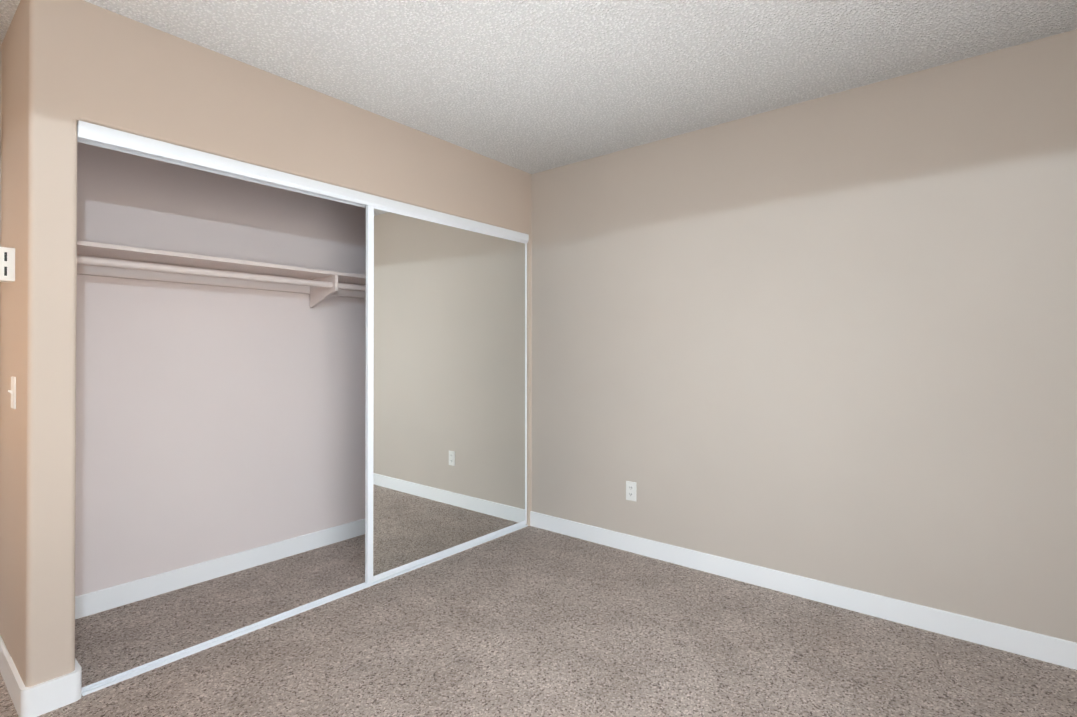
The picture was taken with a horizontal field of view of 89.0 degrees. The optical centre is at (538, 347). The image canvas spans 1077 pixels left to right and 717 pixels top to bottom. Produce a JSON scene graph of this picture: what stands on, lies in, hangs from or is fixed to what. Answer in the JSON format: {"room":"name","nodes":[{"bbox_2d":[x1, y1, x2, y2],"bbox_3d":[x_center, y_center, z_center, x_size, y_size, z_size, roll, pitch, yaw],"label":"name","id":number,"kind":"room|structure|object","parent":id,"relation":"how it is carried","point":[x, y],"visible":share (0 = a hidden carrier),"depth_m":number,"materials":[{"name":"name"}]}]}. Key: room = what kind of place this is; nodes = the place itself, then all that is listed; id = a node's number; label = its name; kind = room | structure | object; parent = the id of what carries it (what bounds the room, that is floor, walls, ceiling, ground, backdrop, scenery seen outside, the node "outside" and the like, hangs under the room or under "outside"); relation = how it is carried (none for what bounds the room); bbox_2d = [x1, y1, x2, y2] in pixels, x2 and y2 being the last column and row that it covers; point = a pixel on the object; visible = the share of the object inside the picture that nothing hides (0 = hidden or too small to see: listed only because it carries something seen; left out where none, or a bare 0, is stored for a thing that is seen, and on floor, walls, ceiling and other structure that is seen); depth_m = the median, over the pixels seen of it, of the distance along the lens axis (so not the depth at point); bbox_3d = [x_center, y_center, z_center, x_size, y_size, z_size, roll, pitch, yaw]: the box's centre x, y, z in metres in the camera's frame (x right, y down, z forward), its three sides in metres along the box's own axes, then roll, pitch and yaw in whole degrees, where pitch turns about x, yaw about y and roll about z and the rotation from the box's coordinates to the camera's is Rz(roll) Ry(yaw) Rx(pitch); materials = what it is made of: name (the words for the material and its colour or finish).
{"room":"empty bedroom","nodes":[
{"label":"empty bedroom","id":0,"kind":"room"},
{"bbox_2d":[0,43,1,246],"bbox_3d":[-1.773,0.006,2.863,0.270,2.440,3.890,0,0,39],"label":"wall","id":1,"kind":"structure","parent":0,"point":[0,133],"depth_m":2.19,"materials":[{"name":"beige paint"}]},
{"bbox_2d":[0,0,78,686],"bbox_3d":[-1.935,0.002,2.096,0.750,2.440,0.128,0,0,39],"label":"wall","id":2,"kind":"structure","parent":0,"point":[38,301],"depth_m":1.87,"materials":[{"name":"beige paint"}]},
{"bbox_2d":[0,247,14,282],"bbox_3d":[-1.928,-0.299,1.974,0.072,0.118,0.054,0,0,39],"label":"thermostat","id":3,"kind":"object","parent":2,"relation":"attached to","point":[7,264],"visible":1,"depth_m":1.96,"materials":[{"name":"white plastic"}]},
{"bbox_2d":[8,376,15,408],"bbox_3d":[-1.892,0.161,1.966,0.070,0.114,0.016,0,0,39],"label":"light switch","id":4,"kind":"object","parent":2,"relation":"attached to","point":[12,391],"visible":1,"depth_m":1.95,"materials":[{"name":"white plastic"}]},
{"bbox_2d":[0,511,1076,716],"bbox_3d":[-0.060,1.168,1.457,4.446,0.100,3.650,0,0,39],"label":"baseboard","id":5,"kind":"structure","parent":2,"relation":"attached to","point":[47,696],"depth_m":2.61,"materials":[{"name":"white paint"}]},
{"bbox_2d":[75,142,365,595],"bbox_3d":[-1.164,0.007,3.135,0.630,2.440,2.458,0,0,39],"label":"closet wall","id":6,"kind":"structure","parent":0,"point":[213,422],"depth_m":2.90,"materials":[{"name":"paint"}]},
{"bbox_2d":[77,240,365,307],"bbox_3d":[-1.286,-0.340,3.237,0.304,0.194,2.449,0,0,39],"label":"shelf","id":7,"kind":"object","parent":6,"relation":"attached to","point":[128,262],"visible":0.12,"depth_m":2.77,"materials":[{"name":"paint"}]},
{"bbox_2d":[79,0,528,233],"bbox_3d":[-0.883,-1.002,2.892,0.120,0.425,2.428,0,0,39],"label":"wall","id":8,"kind":"structure","parent":0,"point":[139,79],"depth_m":2.42,"materials":[{"name":"beige paint"}]},
{"bbox_2d":[77,120,528,242],"bbox_3d":[-0.867,-0.762,2.877,0.078,0.055,2.428,0,0,39],"label":"rail","id":9,"kind":"object","parent":8,"relation":"attached to","point":[109,138],"visible":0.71,"depth_m":2.38,"materials":[{"name":"white metal"}]},
{"bbox_2d":[365,205,526,583],"bbox_3d":[-0.487,0.231,3.312,0.026,1.967,1.258,0,0,39],"label":"mirrored closet door","id":10,"kind":"structure","parent":8,"relation":"in","point":[446,403],"depth_m":3.19,"materials":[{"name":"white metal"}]},
{"bbox_2d":[0,526,1076,716],"bbox_3d":[-0.062,1.243,1.458,4.690,0.050,3.890,0,0,39],"label":"floor","id":11,"kind":"structure","parent":0,"point":[529,621],"depth_m":2.21,"materials":[{"name":"carpet"}]},
{"bbox_2d":[82,524,527,695],"bbox_3d":[-0.853,1.221,2.868,0.046,0.010,2.408,0,0,39],"label":"rail","id":12,"kind":"object","parent":11,"relation":"on","point":[123,676],"visible":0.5,"depth_m":2.35,"materials":[{"name":"white metal"}]},
{"bbox_2d":[0,0,1076,173],"bbox_3d":[-0.062,-1.247,1.472,4.690,0.050,3.890,0,0,39],"label":"ceiling","id":13,"kind":"structure","parent":0,"point":[532,86],"depth_m":2.25,"materials":[{"name":"white paint"}]},
{"bbox_2d":[526,29,1076,642],"bbox_3d":[1.121,0.006,2.913,4.690,2.440,0.150,0,0,39],"label":"wall","id":14,"kind":"structure","parent":0,"point":[831,339],"depth_m":2.60,"materials":[{"name":"beige paint"}]},
{"bbox_2d":[626,481,635,500],"bbox_3d":[0.558,0.864,3.305,0.070,0.114,0.008,0,0,39],"label":"outlet","id":15,"kind":"object","parent":14,"relation":"attached to","point":[630,490],"visible":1,"depth_m":3.30,"materials":[{"name":"white plastic"}]}
]}

